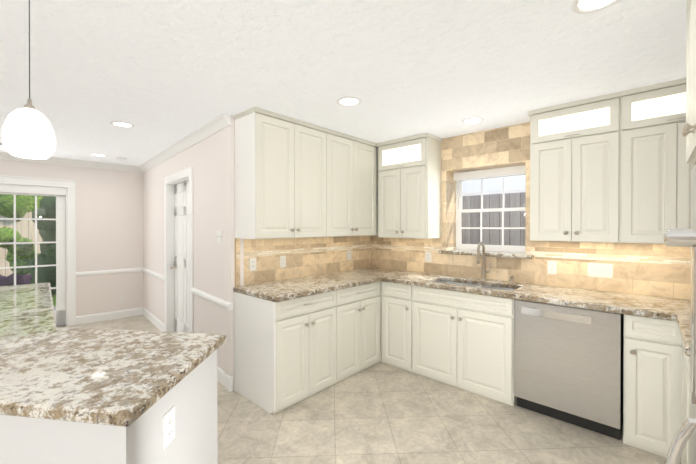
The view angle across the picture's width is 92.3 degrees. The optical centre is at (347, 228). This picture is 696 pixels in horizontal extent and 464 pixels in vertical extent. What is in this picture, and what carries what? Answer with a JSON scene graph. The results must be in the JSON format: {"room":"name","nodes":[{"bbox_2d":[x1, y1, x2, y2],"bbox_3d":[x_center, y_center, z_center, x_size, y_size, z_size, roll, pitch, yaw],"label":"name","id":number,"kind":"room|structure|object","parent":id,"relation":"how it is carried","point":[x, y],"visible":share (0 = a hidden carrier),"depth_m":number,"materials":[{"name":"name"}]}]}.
{"room":"kitchen","nodes":[
{"label":"kitchen","id":0,"kind":"room"},
{"bbox_2d":[0,159,142,315],"bbox_3d":[-4.775,0.213,4.363,3.870,2.440,0.120,0,0,-42],"label":"wall","id":1,"kind":"structure","parent":0,"point":[109,219],"depth_m":5.19,"materials":[{"name":"white paint"}]},
{"bbox_2d":[0,185,65,325],"bbox_3d":[-4.772,0.423,4.338,1.700,2.000,0.092,0,0,-42],"label":"sliding door","id":2,"kind":"structure","parent":1,"relation":"attached to","point":[59,194],"depth_m":4.79,"materials":[{"name":"white"}]},
{"bbox_2d":[0,152,111,325],"bbox_3d":[-4.888,0.214,4.122,0.439,2.440,3.270,0,0,42],"label":"trim","id":3,"kind":"structure","parent":1,"relation":"attached to","point":[70,185],"depth_m":4.90,"materials":[{"name":"white wood"}]},
{"bbox_2d":[143,115,243,389],"bbox_3d":[-2.210,0.213,4.333,0.120,2.440,3.620,0,0,-42],"label":"wall","id":4,"kind":"structure","parent":0,"point":[204,158],"depth_m":3.48,"materials":[{"name":"white paint"}]},
{"bbox_2d":[112,113,230,389],"bbox_3d":[-2.277,0.214,4.239,3.565,2.440,0.420,0,0,42],"label":"trim","id":5,"kind":"structure","parent":4,"relation":"attached to","point":[217,124],"depth_m":4.44,"materials":[{"name":"white wood"}]},
{"bbox_2d":[170,181,188,332],"bbox_3d":[-2.013,0.423,4.162,0.904,2.005,0.113,0,0,42],"label":"door","id":6,"kind":"structure","parent":4,"relation":"in","point":[181,242],"depth_m":4.26,"materials":[{"name":"white wood"}]},
{"bbox_2d":[216,231,221,242],"bbox_3d":[-1.210,0.078,3.132,0.017,0.116,0.118,0,0,-42],"label":"light switch","id":7,"kind":"object","parent":4,"relation":"attached to","point":[219,236],"visible":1,"depth_m":3.13,"materials":[{"name":"white plastic"}]},
{"bbox_2d":[224,115,230,376],"bbox_3d":[-0.305,0.215,3.845,0.120,2.440,2.300,0,0,42],"label":"wall","id":8,"kind":"structure","parent":0,"point":[227,243],"depth_m":2.99,"materials":[{"name":"white paint"}]},
{"bbox_2d":[228,303,232,391],"bbox_3d":[-1.035,1.049,2.953,0.026,0.780,0.037,0,0,42],"label":"trim","id":9,"kind":"structure","parent":8,"relation":"attached to","point":[230,379],"depth_m":2.94,"materials":[{"name":"white wood"}]},
{"bbox_2d":[234,107,329,238],"bbox_3d":[-0.611,-0.457,3.166,0.319,1.088,0.823,0,0,42],"label":"upper cabinet","id":10,"kind":"object","parent":8,"relation":"attached to","point":[295,178],"depth_m":2.95,"materials":[{"name":"white paint"}]},
{"bbox_2d":[235,236,371,286],"bbox_3d":[-0.349,0.296,3.700,0.010,0.520,1.958,0,0,42],"label":"wall tile","id":11,"kind":"structure","parent":8,"relation":"attached to","point":[310,256],"depth_m":3.53,"materials":[{"name":"beige tile"}]},
{"bbox_2d":[249,258,255,270],"bbox_3d":[-0.882,0.333,3.104,0.008,0.116,0.072,0,0,42],"label":"electrical outlet","id":12,"kind":"object","parent":11,"relation":"attached to","point":[252,264],"visible":1,"depth_m":3.10,"materials":[{"name":"white plastic"}]},
{"bbox_2d":[280,256,285,267],"bbox_3d":[-0.653,0.332,3.356,0.008,0.116,0.072,0,0,42],"label":"electrical outlet","id":13,"kind":"object","parent":11,"relation":"attached to","point":[282,261],"visible":1,"depth_m":3.35,"materials":[{"name":"white plastic"}]},
{"bbox_2d":[347,250,350,259],"bbox_3d":[0.016,0.329,4.090,0.008,0.116,0.072,0,0,42],"label":"electrical outlet","id":14,"kind":"object","parent":11,"relation":"attached to","point":[348,255],"visible":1,"depth_m":4.09,"materials":[{"name":"white plastic"}]},
{"bbox_2d":[330,129,377,236],"bbox_3d":[-0.061,-0.459,3.770,0.319,1.088,0.812,0,0,42],"label":"upper cabinet","id":15,"kind":"object","parent":8,"relation":"attached to","point":[353,160],"depth_m":3.65,"materials":[{"name":"white paint"}]},
{"bbox_2d":[0,0,686,165],"bbox_3d":[-1.722,-1.009,2.493,8.000,0.020,6.200,0,0,42],"label":"ceiling","id":16,"kind":"structure","parent":0,"point":[161,75],"depth_m":2.01,"materials":[{"name":"white paint"}]},
{"bbox_2d":[1,0,55,158],"bbox_3d":[-1.305,-0.644,1.371,0.164,0.701,0.164,0,0,42],"label":"pendant lamp","id":17,"kind":"object","parent":16,"relation":"hanging from","point":[28,131],"visible":1,"depth_m":1.32,"materials":[{"name":"white glass"}]},
{"bbox_2d":[90,153,106,156],"bbox_3d":[-3.418,-1.004,4.581,0.196,0.007,0.196,0,0,42],"label":"recessed light","id":18,"kind":"object","parent":16,"relation":"in","point":[99,155],"visible":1,"depth_m":4.57,"materials":[{"name":"white plastic"}]},
{"bbox_2d":[116,157,125,160],"bbox_3d":[-3.251,-0.992,4.794,0.120,0.034,0.120,0,0,42],"label":"smoke detector","id":19,"kind":"object","parent":16,"relation":"attached to","point":[120,159],"visible":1,"depth_m":4.75,"materials":[{"name":"white plastic"}]},
{"bbox_2d":[110,121,134,127],"bbox_3d":[-2.172,-0.999,3.221,0.196,0.007,0.196,0,0,42],"label":"recessed light","id":20,"kind":"object","parent":16,"relation":"in","point":[122,124],"visible":1,"depth_m":3.22,"materials":[{"name":"white plastic"}]},
{"bbox_2d":[337,97,361,105],"bbox_3d":[0.009,-0.996,2.632,0.196,0.007,0.196,0,0,42],"label":"recessed light","id":21,"kind":"object","parent":16,"relation":"in","point":[348,101],"visible":1,"depth_m":2.63,"materials":[{"name":"white plastic"}]},
{"bbox_2d":[462,117,483,124],"bbox_3d":[1.161,-0.998,3.114,0.196,0.007,0.196,0,0,42],"label":"recessed light","id":22,"kind":"object","parent":16,"relation":"in","point":[475,120],"visible":1,"depth_m":3.10,"materials":[{"name":"white plastic"}]},
{"bbox_2d":[572,0,619,13],"bbox_3d":[1.085,-0.992,1.447,0.196,0.007,0.196,0,0,42],"label":"recessed light","id":23,"kind":"object","parent":16,"relation":"in","point":[584,6],"visible":1,"depth_m":1.49,"materials":[{"name":"white plastic"}]},
{"bbox_2d":[57,315,681,463],"bbox_3d":[-1.722,1.466,2.503,8.000,0.050,6.200,0,0,42],"label":"floor","id":24,"kind":"structure","parent":0,"point":[381,413],"depth_m":2.38,"materials":[{"name":"tile"}]},
{"bbox_2d":[0,350,216,463],"bbox_3d":[-1.883,1.005,1.998,3.165,0.876,1.147,0,0,42],"label":"base cabinet","id":25,"kind":"object","parent":24,"relation":"on","point":[177,424],"visible":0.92,"depth_m":1.07,"materials":[{"name":"white paint"}]},
{"bbox_2d":[0,282,225,426],"bbox_3d":[-1.877,0.545,1.995,3.248,0.044,1.225,0,0,42],"label":"countertop","id":26,"kind":"structure","parent":25,"relation":"on","point":[50,369],"depth_m":1.30,"materials":[{"name":"stone"}]},
{"bbox_2d":[234,290,337,413],"bbox_3d":[-0.557,1.000,3.022,0.600,0.876,0.692,0,0,42],"label":"base cabinet","id":27,"kind":"object","parent":24,"relation":"on","point":[288,353],"depth_m":2.77,"materials":[{"name":"white paint"}]},
{"bbox_2d":[233,271,380,301],"bbox_3d":[-0.335,0.540,3.228,0.649,0.044,1.320,0,0,42],"label":"countertop","id":28,"kind":"structure","parent":27,"relation":"on","point":[282,290],"depth_m":3.04,"materials":[{"name":"stone"}]},
{"bbox_2d":[338,282,380,381],"bbox_3d":[-0.099,0.998,3.526,0.598,0.876,0.670,0,0,42],"label":"base cabinet","id":29,"kind":"object","parent":24,"relation":"on","point":[359,307],"depth_m":3.30,"materials":[{"name":"white paint"}]},
{"bbox_2d":[381,281,516,405],"bbox_3d":[1.024,0.999,3.345,1.333,0.876,0.630,0,0,42],"label":"base cabinet","id":30,"kind":"object","parent":24,"relation":"on","point":[463,340],"visible":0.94,"depth_m":3.03,"materials":[{"name":"white paint"}]},
{"bbox_2d":[350,267,689,320],"bbox_3d":[1.380,0.541,3.008,3.481,0.044,0.649,0,0,42],"label":"countertop","id":31,"kind":"structure","parent":30,"relation":"on","point":[672,309],"depth_m":2.64,"materials":[{"name":"stone"}]},
{"bbox_2d":[436,280,514,290],"bbox_3d":[1.172,0.657,3.181,0.848,0.190,0.413,0,0,42],"label":"sink","id":32,"kind":"object","parent":31,"relation":"in","point":[479,286],"visible":0.04,"depth_m":3.34,"materials":[{"name":"silver metal"}]},
{"bbox_2d":[476,242,489,279],"bbox_3d":[1.332,0.325,3.300,0.094,0.384,0.192,0,0,42],"label":"faucet","id":33,"kind":"object","parent":31,"relation":"on","point":[483,274],"visible":1,"depth_m":3.34,"materials":[{"name":"silver metal"}]},
{"bbox_2d":[514,300,623,439],"bbox_3d":[1.766,1.004,2.661,0.656,0.872,0.606,0,0,42],"label":"dishwasher","id":34,"kind":"object","parent":24,"relation":"on","point":[568,364],"visible":0.77,"depth_m":2.42,"materials":[{"name":"silver metal"}]},
{"bbox_2d":[623,314,682,462],"bbox_3d":[2.129,1.003,2.338,0.288,0.876,0.630,0,0,42],"label":"base cabinet","id":35,"kind":"object","parent":24,"relation":"on","point":[652,390],"visible":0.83,"depth_m":2.13,"materials":[{"name":"white paint"}]},
{"bbox_2d":[664,164,695,463],"bbox_3d":[1.376,0.597,0.961,0.724,1.700,0.901,0,0,42],"label":"fridge","id":36,"kind":"object","parent":24,"relation":"on","point":[686,431],"visible":1,"depth_m":0.89,"materials":[{"name":"silver metal"}]},
{"bbox_2d":[682,344,689,463],"bbox_3d":[1.983,1.006,1.538,0.602,0.876,0.728,0,0,42],"label":"base cabinet","id":37,"kind":"object","parent":24,"relation":"on","point":[686,396],"visible":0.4,"depth_m":1.77,"materials":[{"name":"white paint"}]},
{"bbox_2d":[673,311,691,356],"bbox_3d":[1.967,0.546,1.537,0.631,0.044,0.718,0,0,42],"label":"countertop","id":38,"kind":"structure","parent":37,"relation":"on","point":[682,318],"depth_m":1.79,"materials":[{"name":"stone"}]},
{"label":"outside","id":39,"kind":"structure","parent":0,"visible":0},
{"bbox_2d":[52,294,55,310],"bbox_3d":[-6.340,1.488,10.501,42.000,0.080,32.000,0,0,42],"label":"ground","id":40,"kind":"structure","parent":39,"point":[54,298],"depth_m":6.88,"materials":[{"name":"green plant"}]},
{"bbox_2d":[0,194,55,293],"bbox_3d":[-8.071,-1.763,8.007,9.817,7.352,26.000,0,0,42],"label":"garden plants","id":41,"kind":"object","parent":40,"relation":"on","point":[30,226],"depth_m":7.78,"materials":[{"name":"green plant"}]},
{"bbox_2d":[462,175,525,245],"bbox_3d":[3.424,0.301,4.878,10.000,2.380,1.750,0,0,42],"label":"fence","id":42,"kind":"object","parent":40,"relation":"on","point":[488,198],"depth_m":4.96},
{"bbox_3d":[1.057,0.231,-0.035,0.120,2.440,5.600,0,0,42],"label":"wall","id":43,"kind":"structure","parent":0,"visible":0},
{"bbox_2d":[682,0,695,164],"bbox_3d":[1.394,-0.625,0.927,0.658,0.734,0.918,0,0,42],"label":"upper cabinet","id":44,"kind":"object","parent":43,"relation":"attached to","point":[689,130],"visible":1,"depth_m":1.29,"materials":[{"name":"white paint"}]},
{"bbox_3d":[1.707,0.217,3.365,3.740,2.440,0.300,0,0,42],"label":"wall","id":45,"kind":"structure","parent":0,"visible":0},
{"bbox_2d":[377,133,441,238],"bbox_3d":[0.689,-0.448,3.835,0.666,1.111,0.352,0,0,42],"label":"upper cabinet","id":46,"kind":"object","parent":45,"relation":"attached to","point":[409,186],"visible":1,"depth_m":3.68,"materials":[{"name":"white paint"}]},
{"bbox_2d":[438,249,533,258],"bbox_3d":[1.456,0.262,3.513,0.950,0.035,0.306,0,0,42],"label":"window sill","id":47,"kind":"structure","parent":45,"relation":"attached to","point":[495,253],"depth_m":3.40,"materials":[{"name":"stone"}]},
{"bbox_2d":[456,175,525,252],"bbox_3d":[1.573,-0.199,3.647,0.820,0.890,0.050,0,0,42],"label":"kitchen window","id":48,"kind":"structure","parent":45,"relation":"in","point":[459,225],"depth_m":3.70,"materials":[{"name":"white plastic"}]},
{"bbox_2d":[453,165,525,180],"bbox_3d":[1.527,-0.589,3.595,0.796,0.090,0.073,0,0,42],"label":"window shade","id":49,"kind":"object","parent":48,"relation":"attached to","point":[495,172],"visible":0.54,"depth_m":3.56,"materials":[{"name":"white plastic"}]},
{"bbox_2d":[372,122,690,299],"bbox_3d":[1.687,-0.222,3.337,3.490,1.559,0.251,0,0,42],"label":"wall tile","id":50,"kind":"structure","parent":45,"relation":"attached to","point":[655,270],"depth_m":3.18,"materials":[{"name":"beige tile"}]},
{"bbox_2d":[425,252,430,261],"bbox_3d":[0.924,0.330,3.859,0.072,0.116,0.008,0,0,42],"label":"outlet","id":51,"kind":"object","parent":50,"relation":"attached to","point":[427,256],"visible":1,"depth_m":3.86,"materials":[{"name":"white plastic"}]},
{"bbox_2d":[547,261,556,273],"bbox_3d":[1.843,0.353,3.021,0.072,0.116,0.008,0,0,42],"label":"outlet","id":52,"kind":"object","parent":50,"relation":"attached to","point":[551,267],"visible":1,"depth_m":3.02,"materials":[{"name":"white plastic"}]},
{"bbox_2d":[587,263,612,277],"bbox_3d":[2.099,0.349,2.787,0.170,0.116,0.008,0,0,42],"label":"light switch","id":53,"kind":"object","parent":50,"relation":"attached to","point":[599,270],"visible":1,"depth_m":2.78,"materials":[{"name":"white plastic"}]},
{"bbox_2d":[527,78,694,243],"bbox_3d":[2.083,-0.447,2.564,1.208,1.104,0.352,0,0,42],"label":"upper cabinet","id":54,"kind":"object","parent":45,"relation":"attached to","point":[613,168],"visible":0.83,"depth_m":2.48,"materials":[{"name":"white paint"}]}
]}

